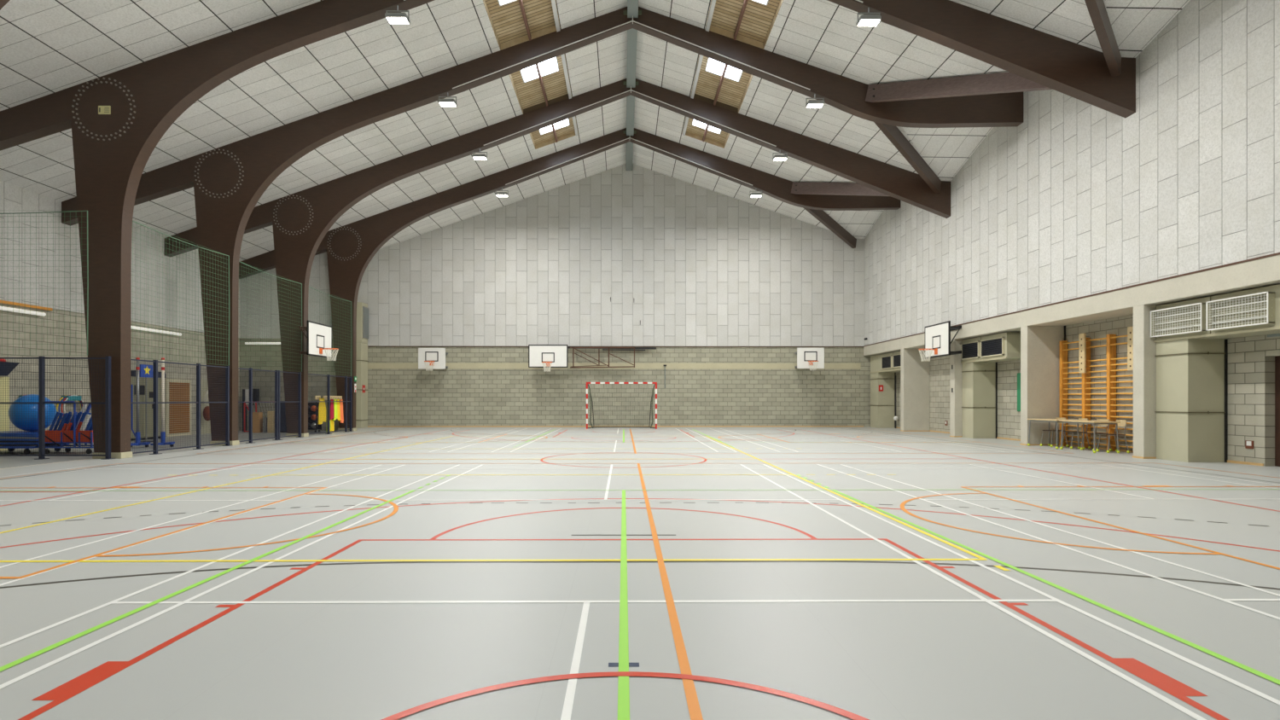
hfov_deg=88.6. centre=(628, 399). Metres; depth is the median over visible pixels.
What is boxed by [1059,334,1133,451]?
wall bars
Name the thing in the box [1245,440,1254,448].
wall socket
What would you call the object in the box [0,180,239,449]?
wall
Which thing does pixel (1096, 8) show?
rafter
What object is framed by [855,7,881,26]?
floodlight
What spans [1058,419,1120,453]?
table
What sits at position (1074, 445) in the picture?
baseboard
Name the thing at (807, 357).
basketball hoop
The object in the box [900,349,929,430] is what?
concrete pillar
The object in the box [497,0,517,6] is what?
window
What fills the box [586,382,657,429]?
goal
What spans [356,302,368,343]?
air duct
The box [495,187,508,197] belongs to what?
floodlight
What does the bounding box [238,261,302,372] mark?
safety net
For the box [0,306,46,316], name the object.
tube light
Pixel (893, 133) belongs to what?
rafter
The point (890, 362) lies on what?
air duct
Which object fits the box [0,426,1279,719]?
floor
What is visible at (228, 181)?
frame
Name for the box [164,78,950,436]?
frame
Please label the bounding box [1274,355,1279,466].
door
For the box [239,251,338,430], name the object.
wall
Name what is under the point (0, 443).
mat
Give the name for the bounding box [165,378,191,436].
door
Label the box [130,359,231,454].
fence
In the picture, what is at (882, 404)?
duct
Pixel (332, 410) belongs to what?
bib
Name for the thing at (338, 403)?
bib
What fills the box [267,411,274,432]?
plank
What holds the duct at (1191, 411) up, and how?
on the floor
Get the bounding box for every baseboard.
[367,425,863,427]
[896,426,1263,465]
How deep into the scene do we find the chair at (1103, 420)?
16.66 m
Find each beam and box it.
[625,0,638,170]
[863,254,1279,355]
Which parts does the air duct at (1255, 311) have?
grille frame, grille frame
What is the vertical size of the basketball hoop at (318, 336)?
1.282 m
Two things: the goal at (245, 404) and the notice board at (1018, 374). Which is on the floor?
the goal at (245, 404)
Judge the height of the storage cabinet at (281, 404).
1.240 m
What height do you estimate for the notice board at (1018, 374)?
1.200 m
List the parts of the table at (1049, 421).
leg, apron frame, leg, leg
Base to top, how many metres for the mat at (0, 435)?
0.060 m
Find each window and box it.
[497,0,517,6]
[519,57,558,82]
[538,118,570,134]
[692,119,721,134]
[704,58,743,81]
[751,0,768,5]
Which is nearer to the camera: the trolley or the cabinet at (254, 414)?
the trolley
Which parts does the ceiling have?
edge trim, edge trim, edge trim, edge trim, edge trim, edge trim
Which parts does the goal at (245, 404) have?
goal frame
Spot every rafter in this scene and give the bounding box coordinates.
[791,182,889,196]
[803,208,856,248]
[865,71,1052,102]
[873,122,941,193]
[1084,0,1121,76]
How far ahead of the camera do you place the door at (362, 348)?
30.20 m
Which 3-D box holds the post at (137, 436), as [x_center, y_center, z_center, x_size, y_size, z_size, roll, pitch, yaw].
[-13.243,0.069,17.689,0.483,2.438,0.760,0,0,26]
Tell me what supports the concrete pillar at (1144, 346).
on the floor
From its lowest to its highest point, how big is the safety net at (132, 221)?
3.099 m
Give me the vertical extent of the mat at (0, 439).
0.049 m
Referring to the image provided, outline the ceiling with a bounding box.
[0,0,1190,261]
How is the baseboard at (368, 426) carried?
attached to the wall at (708, 276)
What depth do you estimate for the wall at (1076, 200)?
15.37 m
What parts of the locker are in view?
door, door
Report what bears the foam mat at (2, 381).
on the floor
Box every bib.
[318,397,325,424]
[330,399,334,419]
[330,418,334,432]
[332,399,337,421]
[337,399,340,421]
[339,399,343,423]
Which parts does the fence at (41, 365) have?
post, rail, rail, rail, post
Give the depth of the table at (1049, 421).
17.45 m
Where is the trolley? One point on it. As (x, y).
(26, 450)
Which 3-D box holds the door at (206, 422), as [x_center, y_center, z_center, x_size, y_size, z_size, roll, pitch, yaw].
[-16.051,0.270,24.875,0.090,2.050,1.000,0,0,0]
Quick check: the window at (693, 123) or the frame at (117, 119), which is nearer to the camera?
the frame at (117, 119)
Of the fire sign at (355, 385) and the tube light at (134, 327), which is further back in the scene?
the fire sign at (355, 385)
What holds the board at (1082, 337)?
attached to the wall bars
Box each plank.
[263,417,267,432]
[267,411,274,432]
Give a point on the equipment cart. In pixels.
(51, 434)
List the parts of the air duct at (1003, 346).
grille frame, grille frame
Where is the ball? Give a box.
[8,394,56,431]
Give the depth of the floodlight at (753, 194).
26.82 m
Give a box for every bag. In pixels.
[200,389,209,405]
[203,406,209,420]
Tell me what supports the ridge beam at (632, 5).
attached to the frame at (2, 2)
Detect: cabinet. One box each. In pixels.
[247,412,262,432]
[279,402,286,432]
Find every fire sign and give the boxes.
[354,384,356,392]
[878,384,883,391]
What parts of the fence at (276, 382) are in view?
post, rail, rail, rail, post, post, post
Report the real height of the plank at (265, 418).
0.600 m
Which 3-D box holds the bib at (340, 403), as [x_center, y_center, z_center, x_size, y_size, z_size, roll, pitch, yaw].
[-11.409,0.450,26.031,0.110,0.950,0.300,0,0,0]
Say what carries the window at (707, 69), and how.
attached to the ceiling
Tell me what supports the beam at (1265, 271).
attached to the wall at (1076, 200)
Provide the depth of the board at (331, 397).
25.59 m
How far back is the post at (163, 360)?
17.82 m
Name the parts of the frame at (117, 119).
plate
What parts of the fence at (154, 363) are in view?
post, rail, rail, rail, post, post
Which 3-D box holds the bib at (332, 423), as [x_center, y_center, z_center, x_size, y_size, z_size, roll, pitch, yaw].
[-11.493,0.918,25.311,0.110,0.747,0.400,0,0,0]
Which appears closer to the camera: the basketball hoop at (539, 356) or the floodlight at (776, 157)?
the floodlight at (776, 157)
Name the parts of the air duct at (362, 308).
grille frame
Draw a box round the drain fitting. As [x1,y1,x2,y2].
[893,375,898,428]
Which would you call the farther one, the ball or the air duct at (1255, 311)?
the ball
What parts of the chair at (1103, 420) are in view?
backrest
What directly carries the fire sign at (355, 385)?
attached to the frame at (350, 248)
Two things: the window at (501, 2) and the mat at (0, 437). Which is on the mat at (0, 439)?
the mat at (0, 437)
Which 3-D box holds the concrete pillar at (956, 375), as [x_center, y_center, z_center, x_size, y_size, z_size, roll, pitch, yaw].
[11.752,-0.395,22.748,1.060,3.380,0.310,0,0,0]
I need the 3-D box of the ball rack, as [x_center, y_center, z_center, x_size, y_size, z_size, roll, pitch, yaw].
[-12.780,0.695,26.100,0.880,1.200,0.430,0,0,0]
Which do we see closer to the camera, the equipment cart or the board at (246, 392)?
the equipment cart
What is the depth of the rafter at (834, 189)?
25.65 m
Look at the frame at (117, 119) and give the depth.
14.43 m
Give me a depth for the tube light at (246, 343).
27.01 m
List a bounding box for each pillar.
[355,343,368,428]
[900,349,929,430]
[949,339,963,436]
[1020,325,1064,444]
[1133,304,1161,457]
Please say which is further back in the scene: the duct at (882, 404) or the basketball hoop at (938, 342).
the duct at (882, 404)
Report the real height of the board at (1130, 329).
1.050 m
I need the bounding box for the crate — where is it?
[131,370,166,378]
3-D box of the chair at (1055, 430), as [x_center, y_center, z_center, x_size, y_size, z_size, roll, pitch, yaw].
[11.728,0.895,18.073,0.526,0.800,0.463,0,0,-4]
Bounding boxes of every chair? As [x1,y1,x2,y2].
[1039,417,1069,447]
[1062,418,1090,448]
[1079,418,1112,451]
[1095,419,1129,453]
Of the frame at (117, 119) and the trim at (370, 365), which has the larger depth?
the trim at (370, 365)
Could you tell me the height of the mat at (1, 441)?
0.044 m
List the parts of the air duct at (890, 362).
grille frame, grille frame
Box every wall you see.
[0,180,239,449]
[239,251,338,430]
[357,163,871,426]
[863,0,1279,466]
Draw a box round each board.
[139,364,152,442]
[243,389,257,431]
[315,395,342,399]
[1017,372,1020,411]
[1078,333,1089,373]
[1127,325,1133,370]
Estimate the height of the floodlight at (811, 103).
0.340 m
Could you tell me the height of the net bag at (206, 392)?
0.597 m
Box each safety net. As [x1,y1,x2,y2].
[0,210,88,355]
[130,221,229,365]
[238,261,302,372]
[308,286,351,376]
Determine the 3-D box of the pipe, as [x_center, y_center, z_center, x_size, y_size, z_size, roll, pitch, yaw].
[1.706,-1.105,31.014,0.140,1.100,0.060,0,0,0]
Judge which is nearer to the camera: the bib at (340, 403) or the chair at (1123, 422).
the chair at (1123, 422)
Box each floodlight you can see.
[384,5,410,23]
[438,92,457,106]
[472,148,487,159]
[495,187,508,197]
[750,188,762,197]
[772,149,787,160]
[805,93,824,107]
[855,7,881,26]
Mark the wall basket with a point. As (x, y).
(8, 369)
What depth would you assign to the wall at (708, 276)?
31.01 m
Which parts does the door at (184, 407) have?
louvre panel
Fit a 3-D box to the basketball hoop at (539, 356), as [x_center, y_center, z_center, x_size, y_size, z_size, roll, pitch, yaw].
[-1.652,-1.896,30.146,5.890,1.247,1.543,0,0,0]
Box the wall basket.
[0,361,19,376]
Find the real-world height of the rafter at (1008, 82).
1.741 m
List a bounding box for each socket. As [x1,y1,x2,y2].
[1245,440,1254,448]
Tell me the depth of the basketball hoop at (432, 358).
29.63 m
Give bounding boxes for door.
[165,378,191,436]
[200,379,210,434]
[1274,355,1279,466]
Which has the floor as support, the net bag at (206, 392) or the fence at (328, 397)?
the fence at (328, 397)
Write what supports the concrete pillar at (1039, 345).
on the floor
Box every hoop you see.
[64,395,83,418]
[299,320,338,360]
[418,348,448,371]
[528,344,656,372]
[794,347,824,370]
[918,320,961,361]
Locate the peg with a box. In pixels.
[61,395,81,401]
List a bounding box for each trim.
[367,362,861,369]
[1064,325,1065,340]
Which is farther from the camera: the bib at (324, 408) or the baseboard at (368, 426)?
the baseboard at (368, 426)
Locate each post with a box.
[131,357,150,447]
[150,357,174,447]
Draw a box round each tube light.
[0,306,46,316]
[131,325,181,336]
[244,342,280,344]
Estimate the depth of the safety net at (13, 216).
14.24 m
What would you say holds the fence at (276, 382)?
on the floor
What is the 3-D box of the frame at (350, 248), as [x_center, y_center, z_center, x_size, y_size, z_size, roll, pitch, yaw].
[-2.437,-4.960,26.957,27.250,12.510,0.490,0,0,0]
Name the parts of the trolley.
frame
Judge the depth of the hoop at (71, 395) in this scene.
18.47 m
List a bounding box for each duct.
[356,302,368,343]
[869,351,900,372]
[870,372,896,428]
[960,331,1020,363]
[961,362,997,438]
[1150,284,1279,342]
[1154,338,1227,462]
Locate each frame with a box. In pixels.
[0,0,10,10]
[0,0,1135,459]
[61,6,1023,445]
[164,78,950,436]
[238,128,900,431]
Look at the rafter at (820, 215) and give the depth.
29.62 m
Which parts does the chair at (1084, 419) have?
seat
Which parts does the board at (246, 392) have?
panel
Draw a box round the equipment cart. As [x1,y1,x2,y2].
[37,401,93,453]
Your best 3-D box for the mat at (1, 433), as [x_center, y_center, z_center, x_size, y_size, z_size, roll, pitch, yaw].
[-14.786,0.820,15.934,1.640,0.066,1.000,0,0,0]
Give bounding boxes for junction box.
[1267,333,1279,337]
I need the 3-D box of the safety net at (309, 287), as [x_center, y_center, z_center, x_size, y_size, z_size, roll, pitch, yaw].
[-11.321,-2.488,24.886,0.030,3.049,3.813,0,0,0]
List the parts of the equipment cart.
slat, handle, slat, slat, slat, slat, frame, slat, slat, slat, slat, slat, slat, slat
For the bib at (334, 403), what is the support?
hanging from the board at (331, 397)
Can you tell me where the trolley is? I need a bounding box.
[0,443,69,454]
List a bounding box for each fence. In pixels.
[0,356,116,459]
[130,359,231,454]
[238,367,303,443]
[308,373,354,434]
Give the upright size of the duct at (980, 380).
2.548 m
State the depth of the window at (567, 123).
25.16 m
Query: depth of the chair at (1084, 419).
17.22 m
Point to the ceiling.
(47, 47)
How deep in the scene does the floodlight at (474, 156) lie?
22.60 m
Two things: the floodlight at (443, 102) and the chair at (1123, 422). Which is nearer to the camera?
the chair at (1123, 422)
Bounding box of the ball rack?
[308,401,321,432]
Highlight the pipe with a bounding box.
[663,364,666,388]
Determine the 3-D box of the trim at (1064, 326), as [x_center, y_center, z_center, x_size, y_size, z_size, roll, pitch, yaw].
[12.310,-0.395,18.492,0.030,3.380,0.070,0,0,0]
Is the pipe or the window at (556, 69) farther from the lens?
the pipe
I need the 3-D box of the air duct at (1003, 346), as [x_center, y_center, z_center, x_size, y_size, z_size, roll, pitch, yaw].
[11.863,-1.655,21.267,0.860,0.800,2.634,0,0,0]
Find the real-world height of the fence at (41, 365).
2.240 m
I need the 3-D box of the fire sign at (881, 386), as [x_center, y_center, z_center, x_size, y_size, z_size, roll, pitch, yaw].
[11.545,-0.525,30.009,0.200,0.280,0.015,0,0,0]
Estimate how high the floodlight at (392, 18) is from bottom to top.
0.340 m
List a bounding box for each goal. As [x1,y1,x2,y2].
[244,402,274,432]
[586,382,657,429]
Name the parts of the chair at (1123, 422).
seat, seat frame, backrest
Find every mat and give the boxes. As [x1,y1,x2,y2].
[0,376,9,451]
[0,430,38,436]
[0,435,38,437]
[0,436,38,438]
[0,439,38,441]
[0,440,38,442]
[0,442,38,444]
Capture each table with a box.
[1026,418,1080,448]
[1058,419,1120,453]
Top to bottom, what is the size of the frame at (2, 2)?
12.510 m
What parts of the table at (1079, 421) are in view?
leg, leg, apron frame, leg, leg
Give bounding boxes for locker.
[131,376,160,438]
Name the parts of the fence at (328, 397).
post, rail, rail, rail, post, post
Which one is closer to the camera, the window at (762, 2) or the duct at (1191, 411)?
the duct at (1191, 411)
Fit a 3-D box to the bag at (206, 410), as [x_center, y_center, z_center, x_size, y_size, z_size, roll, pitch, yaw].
[-15.743,0.515,24.497,0.320,0.560,0.312,0,0,0]

